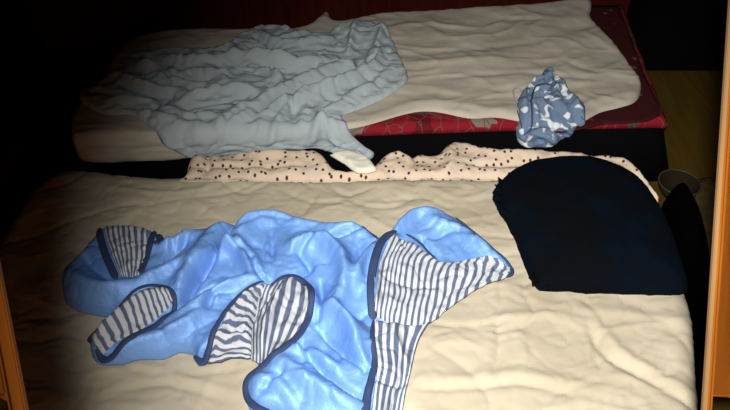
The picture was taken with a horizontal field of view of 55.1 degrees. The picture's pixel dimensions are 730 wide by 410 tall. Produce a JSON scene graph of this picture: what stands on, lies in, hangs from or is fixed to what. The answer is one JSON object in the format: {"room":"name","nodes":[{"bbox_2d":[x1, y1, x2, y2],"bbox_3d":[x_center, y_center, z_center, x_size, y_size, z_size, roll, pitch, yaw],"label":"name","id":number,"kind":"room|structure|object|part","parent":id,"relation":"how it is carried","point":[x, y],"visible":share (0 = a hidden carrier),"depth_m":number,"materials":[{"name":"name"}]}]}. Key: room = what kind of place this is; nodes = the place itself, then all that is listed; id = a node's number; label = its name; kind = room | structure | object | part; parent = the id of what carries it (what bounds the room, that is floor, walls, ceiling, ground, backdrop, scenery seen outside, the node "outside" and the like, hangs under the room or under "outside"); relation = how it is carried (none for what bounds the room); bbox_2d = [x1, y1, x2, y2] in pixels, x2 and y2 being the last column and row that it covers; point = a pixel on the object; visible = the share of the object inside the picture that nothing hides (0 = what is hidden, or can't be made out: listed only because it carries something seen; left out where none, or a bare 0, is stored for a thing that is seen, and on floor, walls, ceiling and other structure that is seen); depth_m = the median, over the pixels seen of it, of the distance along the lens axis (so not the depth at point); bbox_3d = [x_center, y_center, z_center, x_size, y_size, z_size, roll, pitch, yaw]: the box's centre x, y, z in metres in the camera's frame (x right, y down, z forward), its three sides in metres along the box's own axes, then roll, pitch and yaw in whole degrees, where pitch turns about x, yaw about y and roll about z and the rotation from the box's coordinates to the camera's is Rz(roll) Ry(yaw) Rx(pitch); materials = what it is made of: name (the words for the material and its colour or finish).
{"room":"bedroom","nodes":[
{"label":"bedroom","id":0,"kind":"room"},
{"bbox_2d":[0,0,43,114],"bbox_3d":[-1.600,-0.072,0.811,0.100,2.500,4.685,0,43,0],"label":"wall","id":1,"kind":"structure","parent":0,"point":[21,45],"depth_m":3.10,"materials":[{"name":"black paint"}]},
{"bbox_2d":[27,0,629,47],"bbox_3d":[0.100,-1.704,2.561,3.500,2.500,0.100,0,43,0],"label":"wall","id":2,"kind":"structure","parent":0,"point":[59,23],"depth_m":3.25,"materials":[{"name":"red wood"}]},
{"bbox_2d":[0,48,729,409],"bbox_3d":[0.100,0.878,1.698,3.500,0.100,4.885,0,43,0],"label":"floor","id":3,"kind":"structure","parent":0,"point":[37,145],"depth_m":2.95,"materials":[{"name":"brown wood"}]},
{"bbox_2d":[0,262,28,409],"bbox_3d":[-0.178,0.723,0.496,0.094,1.766,1.720,-11,44,-11],"label":"post","id":4,"kind":"object","parent":3,"relation":"on","point":[12,388],"visible":1,"depth_m":0.50,"materials":[{"name":"orange wood"}]},
{"bbox_2d":[0,171,697,409],"bbox_3d":[-0.153,0.322,2.031,2.168,0.257,1.126,0,43,0],"label":"sheet","id":5,"kind":"object","parent":3,"relation":"on","point":[509,344],"visible":0.41,"depth_m":1.87,"materials":[{"name":"beige fabric"}]},
{"bbox_2d":[62,206,513,409],"bbox_3d":[-0.216,0.261,1.844,1.265,0.133,0.764,0,43,0],"label":"quilt","id":6,"kind":"object","parent":5,"relation":"on","point":[330,315],"visible":1,"depth_m":1.86,"materials":[{"name":"blue fabric"}]},
{"bbox_2d":[180,142,657,201],"bbox_3d":[0.177,-0.064,2.430,1.566,0.272,0.265,2,43,2],"label":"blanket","id":7,"kind":"object","parent":5,"relation":"on","point":[457,161],"visible":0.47,"depth_m":2.33,"materials":[{"name":"beige fabric"}]},
{"bbox_2d":[330,149,376,173],"bbox_3d":[-0.031,-0.152,2.323,0.081,0.021,0.164,-34,52,-31],"label":"folded cloth","id":8,"kind":"object","parent":7,"relation":"on","point":[359,163],"visible":1,"depth_m":2.31,"materials":[{"name":"beige fabric"}]},
{"bbox_2d":[492,156,687,295],"bbox_3d":[0.654,0.028,2.111,0.540,0.100,0.593,0,43,0],"label":"cushion","id":9,"kind":"object","parent":5,"relation":"on","point":[577,224],"visible":1,"depth_m":2.02,"materials":[{"name":"black fabric"}]},
{"bbox_2d":[94,128,668,181],"bbox_3d":[0.102,-0.438,2.862,2.190,0.235,0.866,-2,43,-2],"label":"bed base","id":10,"kind":"object","parent":3,"relation":"on","point":[645,148],"visible":0.08,"depth_m":2.54,"materials":[{"name":"black fabric"}]},
{"bbox_2d":[349,4,667,135],"bbox_3d":[0.079,-0.553,2.775,2.159,0.048,0.979,0,43,0],"label":"mattress","id":11,"kind":"object","parent":10,"relation":"on","point":[646,112],"visible":0.12,"depth_m":2.49,"materials":[{"name":"red fabric"}]},
{"bbox_2d":[72,0,640,162],"bbox_3d":[-0.003,-0.509,2.749,2.106,0.144,0.893,-4,43,-4],"label":"sheet","id":12,"kind":"object","parent":11,"relation":"on","point":[463,62],"visible":0.53,"depth_m":2.70,"materials":[{"name":"beige fabric"}]},
{"bbox_2d":[79,18,407,158],"bbox_3d":[-0.440,-0.467,2.667,1.203,0.218,0.782,0,43,0],"label":"blanket","id":13,"kind":"object","parent":12,"relation":"on","point":[271,86],"visible":0.99,"depth_m":2.51,"materials":[{"name":"grey fabric"}]},
{"bbox_2d":[512,67,585,147],"bbox_3d":[0.649,-0.358,2.533,0.244,0.174,0.350,0,43,0],"label":"garment","id":14,"kind":"object","parent":12,"relation":"on","point":[546,106],"visible":1,"depth_m":2.43,"materials":[{"name":"blue fabric"}]},
{"bbox_3d":[0.845,-0.569,2.763,0.580,0.008,0.938,0,43,0],"label":"panel","id":15,"kind":"part","parent":11,"relation":"part of","materials":[{"name":"red fabric"}]},
{"bbox_2d":[658,169,700,197],"bbox_3d":[1.155,-0.063,2.589,0.151,0.058,0.152,0,43,0],"label":"basin","id":16,"kind":"object","parent":3,"relation":"on","point":[669,179],"visible":0.8,"depth_m":2.62,"materials":[{"name":"black plastic"}]},
{"bbox_2d":[661,183,709,409],"bbox_3d":[0.988,0.296,2.095,0.119,0.207,0.997,9,44,9],"label":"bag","id":17,"kind":"object","parent":3,"relation":"on","point":[681,210],"visible":0.55,"depth_m":2.14,"materials":[{"name":"black fabric"}]},
{"bbox_2d":[695,177,715,263],"bbox_3d":[1.239,0.048,2.505,0.096,0.011,0.470,11,44,11],"label":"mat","id":18,"kind":"object","parent":3,"relation":"on","point":[705,199],"visible":0.36,"depth_m":2.56,"materials":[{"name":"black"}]},
{"bbox_2d":[701,0,729,409],"bbox_3d":[0.522,0.368,0.997,0.093,1.602,1.502,4,43,4],"label":"post","id":19,"kind":"object","parent":3,"relation":"on","point":[716,371],"visible":1,"depth_m":1.00,"materials":[{"name":"orange wood"}]}
]}

